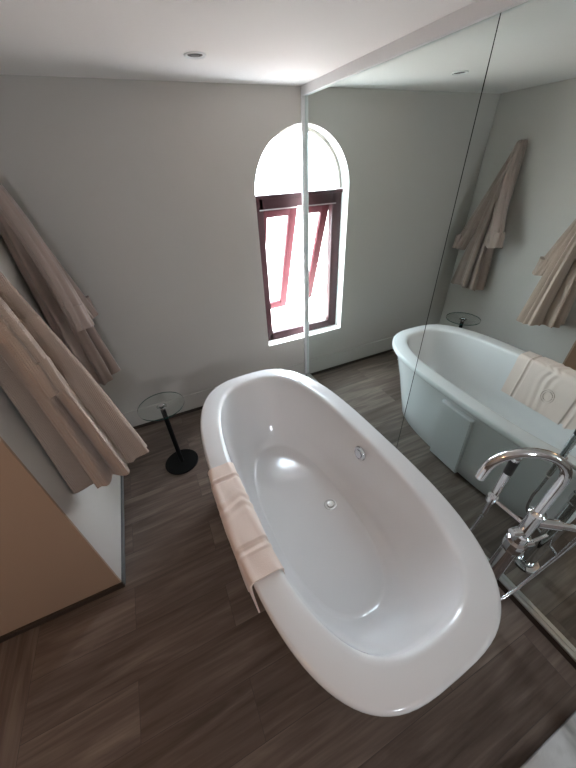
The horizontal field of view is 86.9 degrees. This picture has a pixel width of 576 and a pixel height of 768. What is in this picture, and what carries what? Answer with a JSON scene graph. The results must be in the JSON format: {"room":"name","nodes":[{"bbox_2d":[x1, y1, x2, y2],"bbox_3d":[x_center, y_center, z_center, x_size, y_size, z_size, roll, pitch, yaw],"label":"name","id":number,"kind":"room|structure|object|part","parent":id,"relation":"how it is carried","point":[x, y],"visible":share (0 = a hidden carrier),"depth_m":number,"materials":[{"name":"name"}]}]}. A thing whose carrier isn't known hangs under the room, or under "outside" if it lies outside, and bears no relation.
{"room":"bathroom","nodes":[
{"label":"bathroom","id":0,"kind":"room"},
{"bbox_2d":[0,233,120,635],"bbox_3d":[-1.936,0.019,1.320,1.514,2.198,1.499,-17,38,-18],"label":"wall","id":1,"kind":"structure","parent":0,"point":[47,565],"depth_m":1.33,"materials":[{"name":"beige paint"}]},
{"bbox_2d":[0,582,124,642],"bbox_3d":[-1.569,1.282,1.386,1.523,0.040,0.011,-17,38,-18],"label":"baseboard","id":2,"kind":"structure","parent":1,"relation":"attached to","point":[118,586],"depth_m":1.53,"materials":[{"name":"brown wood"}]},
{"bbox_2d":[120,476,125,583],"bbox_3d":[-1.155,0.737,2.118,0.011,0.034,1.299,-17,38,-18],"label":"baseboard","id":3,"kind":"structure","parent":1,"relation":"attached to","point":[123,578],"depth_m":1.84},
{"bbox_2d":[0,75,303,413],"bbox_3d":[-0.445,-0.853,2.422,2.412,2.198,0.200,-17,38,-18],"label":"wall","id":4,"kind":"structure","parent":0,"point":[142,191],"depth_m":1.91,"materials":[{"name":"paint"}]},
{"bbox_2d":[133,406,202,428],"bbox_3d":[-0.623,0.163,2.881,1.756,0.030,0.011,-17,38,-18],"label":"trim","id":5,"kind":"structure","parent":4,"relation":"attached to","point":[197,408],"depth_m":2.73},
{"bbox_2d":[123,362,304,426],"bbox_3d":[-0.633,0.087,2.824,1.767,0.160,0.009,-17,38,-18],"label":"baseboard","id":6,"kind":"structure","parent":4,"relation":"attached to","point":[191,401],"depth_m":2.69,"materials":[{"name":"paint"}]},
{"bbox_2d":[255,125,303,340],"bbox_3d":[0.015,-1.238,2.679,0.768,1.559,0.430,-17,38,-18],"label":"window","id":7,"kind":"structure","parent":4,"relation":"in","point":[282,204],"depth_m":2.48,"materials":[{"name":"red wood"}]},
{"bbox_3d":[0.099,-0.988,2.658,0.768,1.170,0.072,-17,38,-18],"label":"frame","id":8,"kind":"part","parent":7,"relation":"part of","materials":[{"name":"red wood"}]},
{"bbox_3d":[-0.126,-1.082,2.753,0.323,0.943,0.362,-17,38,-18],"label":"sash","id":9,"kind":"part","parent":7,"relation":"part of","materials":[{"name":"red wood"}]},
{"bbox_3d":[0.088,-1.373,2.353,0.658,0.007,0.008,-17,38,-18],"label":"hinge rail","id":10,"kind":"part","parent":7,"relation":"part of","materials":[{"name":"metal"}]},
{"bbox_3d":[0.062,-1.626,2.206,0.766,0.383,0.040,-17,38,-18],"label":"arch frame","id":11,"kind":"part","parent":7,"relation":"part of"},
{"bbox_2d":[301,96,306,375],"bbox_3d":[0.140,-0.943,2.542,0.024,2.152,0.016,-17,38,-18],"label":"trim","id":12,"kind":"structure","parent":4,"relation":"attached to","point":[302,97],"depth_m":2.31,"materials":[{"name":"white metal"}]},
{"bbox_2d":[0,0,477,85],"bbox_3d":[-0.283,-0.351,-0.276,4.106,0.120,4.987,-17,38,-18],"label":"ceiling","id":13,"kind":"structure","parent":0,"point":[263,42],"depth_m":1.11,"materials":[{"name":"paint"}]},
{"bbox_2d":[184,51,205,58],"bbox_3d":[-0.394,-1.391,1.287,0.094,0.006,0.094,-17,38,-18],"label":"recessed light","id":14,"kind":"object","parent":13,"relation":"in","point":[192,54],"visible":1,"depth_m":1.29,"materials":[{"name":"white metal"}]},
{"bbox_2d":[0,409,575,767],"bbox_3d":[-0.183,1.521,1.071,4.106,0.100,4.987,-17,38,-18],"label":"floor","id":15,"kind":"structure","parent":0,"point":[177,666],"depth_m":1.30,"materials":[{"name":"brown wood"}]},
{"bbox_2d":[137,392,197,474],"bbox_3d":[-0.819,0.364,2.154,0.294,0.569,0.294,-17,38,-18],"label":"side table","id":16,"kind":"object","parent":15,"relation":"on","point":[182,461],"visible":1,"depth_m":2.26,"materials":[{"name":"black metal"}]},
{"bbox_3d":[-0.819,0.375,2.161,0.031,0.518,0.031,-17,38,-18],"label":"stem","id":17,"kind":"part","parent":16,"relation":"part of","materials":[{"name":"black metal"}]},
{"bbox_2d":[200,369,500,716],"bbox_3d":[0.103,0.623,1.698,0.900,0.600,1.790,-18,38,-20],"label":"bathtub","id":18,"kind":"object","parent":15,"relation":"on","point":[386,597],"visible":0.98,"depth_m":1.46,"materials":[{"name":"white ceramic"}]},
{"bbox_2d":[208,462,285,612],"bbox_3d":[-0.194,0.669,1.390,0.181,0.330,0.571,-18,38,-20],"label":"towel","id":19,"kind":"object","parent":18,"relation":"on","point":[256,558],"visible":0.98,"depth_m":1.24,"materials":[{"name":"beige fabric"}]},
{"bbox_2d":[475,447,575,580],"bbox_3d":[0.839,0.624,1.223,0.375,1.088,0.166,13,39,21],"label":"mixer tap","id":20,"kind":"object","parent":15,"relation":"on","point":[518,539],"visible":0.74,"depth_m":1.05,"materials":[{"name":"silver metal"}]},
{"bbox_2d":[482,458,521,514],"bbox_3d":[0.809,0.393,1.163,0.031,0.355,0.031,-17,38,-18],"label":"shower","id":21,"kind":"object","parent":20,"relation":"attached to","point":[512,465],"visible":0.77,"depth_m":1.13,"materials":[{"name":"silver metal"}]},
{"bbox_3d":[0.811,0.431,1.190,0.029,0.262,0.029,-17,38,-18],"label":"handle","id":22,"kind":"part","parent":21,"relation":"part of","materials":[{"name":"silver metal"}]},
{"bbox_3d":[0.836,0.542,1.112,0.045,0.036,0.036,-4,36,-1],"label":"diverter knob","id":23,"kind":"part","parent":20,"relation":"part of","materials":[{"name":"silver metal"}]},
{"bbox_2d":[470,514,575,600],"bbox_3d":[0.908,0.703,1.242,0.335,0.542,0.136,14,39,22],"label":"shower hose","id":24,"kind":"object","parent":20,"relation":"attached to","point":[568,546],"visible":0.63,"depth_m":1.28,"materials":[{"name":"silver metal"}]},
{"bbox_3d":[0.747,0.314,0.984,0.255,0.298,0.031,5,36,11],"label":"spout","id":25,"kind":"part","parent":20,"relation":"part of","materials":[{"name":"silver metal"}]},
{"bbox_3d":[0.938,0.593,1.147,0.087,0.045,0.029,-5,36,-3],"label":"lever handle","id":26,"kind":"part","parent":20,"relation":"part of","materials":[{"name":"silver metal"}]},
{"bbox_2d":[538,518,575,531],"bbox_3d":[0.944,0.495,1.067,0.125,0.037,0.038,5,36,11],"label":"handle","id":27,"kind":"object","parent":20,"relation":"attached to","point":[550,524],"depth_m":1.05,"materials":[{"name":"silver metal"}]},
{"bbox_2d":[520,711,575,767],"bbox_3d":[1.022,1.593,0.771,0.901,0.028,0.857,-17,38,-18],"label":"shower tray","id":28,"kind":"object","parent":15,"relation":"on","point":[559,750],"visible":1,"depth_m":1.11,"materials":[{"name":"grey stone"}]},
{"bbox_3d":[1.169,0.177,0.868,0.118,2.198,4.537,-17,38,-18],"label":"wall","id":29,"kind":"structure","parent":0,"visible":0},
{"bbox_2d":[305,13,500,447],"bbox_3d":[0.425,-0.640,2.038,0.006,2.120,1.321,-17,38,-18],"label":"mirror panel","id":30,"kind":"object","parent":29,"relation":"attached to","point":[387,143],"visible":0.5,"depth_m":1.64,"materials":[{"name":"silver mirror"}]},
{"bbox_2d":[301,0,528,95],"bbox_3d":[0.830,-0.927,0.585,0.022,0.046,3.536,-17,38,-18],"label":"trim","id":31,"kind":"structure","parent":29,"relation":"attached to","point":[477,11],"depth_m":1.16,"materials":[{"name":"white paint"}]},
{"bbox_2d":[306,375,575,669],"bbox_3d":[0.932,0.821,1.836,0.024,0.045,3.520,-17,38,-18],"label":"baseboard","id":32,"kind":"structure","parent":29,"relation":"attached to","point":[504,589],"depth_m":1.40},
{"bbox_2d":[306,373,575,661],"bbox_3d":[0.926,0.800,1.818,0.022,0.011,3.520,-17,38,-18],"label":"trim","id":33,"kind":"structure","parent":29,"relation":"attached to","point":[516,595],"depth_m":1.40,"materials":[{"name":"metal"}]},
{"bbox_2d":[397,0,575,653],"bbox_3d":[1.166,0.272,0.714,0.006,2.120,2.211,-17,38,-18],"label":"mirror panel","id":34,"kind":"object","parent":29,"relation":"attached to","point":[495,372],"visible":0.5,"depth_m":1.16,"materials":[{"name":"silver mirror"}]},
{"label":"outside","id":35,"kind":"structure","parent":0,"visible":0},
{"bbox_2d":[266,207,303,329],"bbox_3d":[-10.790,-16.195,32.503,70.000,0.100,65.663,-17,38,-18],"label":"window pane","id":36,"kind":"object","parent":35,"point":[291,314],"depth_m":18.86,"materials":[{"name":"glass"}]},
{"bbox_3d":[-1.347,-0.934,1.277,0.056,0.036,0.036,-17,38,-18],"label":"robe hook","id":37,"kind":"object","parent":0,"visible":0},
{"bbox_2d":[0,183,120,384],"bbox_3d":[-1.247,-0.515,1.667,0.248,1.170,0.502,-17,38,-18],"label":"bathrobe","id":38,"kind":"object","parent":37,"relation":"hanging from","point":[69,314],"visible":0.96,"depth_m":1.56,"materials":[{"name":"beige fabric"}]},
{"bbox_3d":[-1.020,-0.533,0.693,0.056,0.036,0.036,-17,38,-18],"label":"robe hook","id":39,"kind":"object","parent":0,"visible":0},
{"bbox_2d":[0,271,148,492],"bbox_3d":[-0.911,-0.095,1.132,0.347,1.256,0.340,8,37,15],"label":"bathrobe","id":40,"kind":"object","parent":39,"relation":"hanging from","point":[87,438],"visible":1,"depth_m":1.17,"materials":[{"name":"beige fabric"}]}
]}

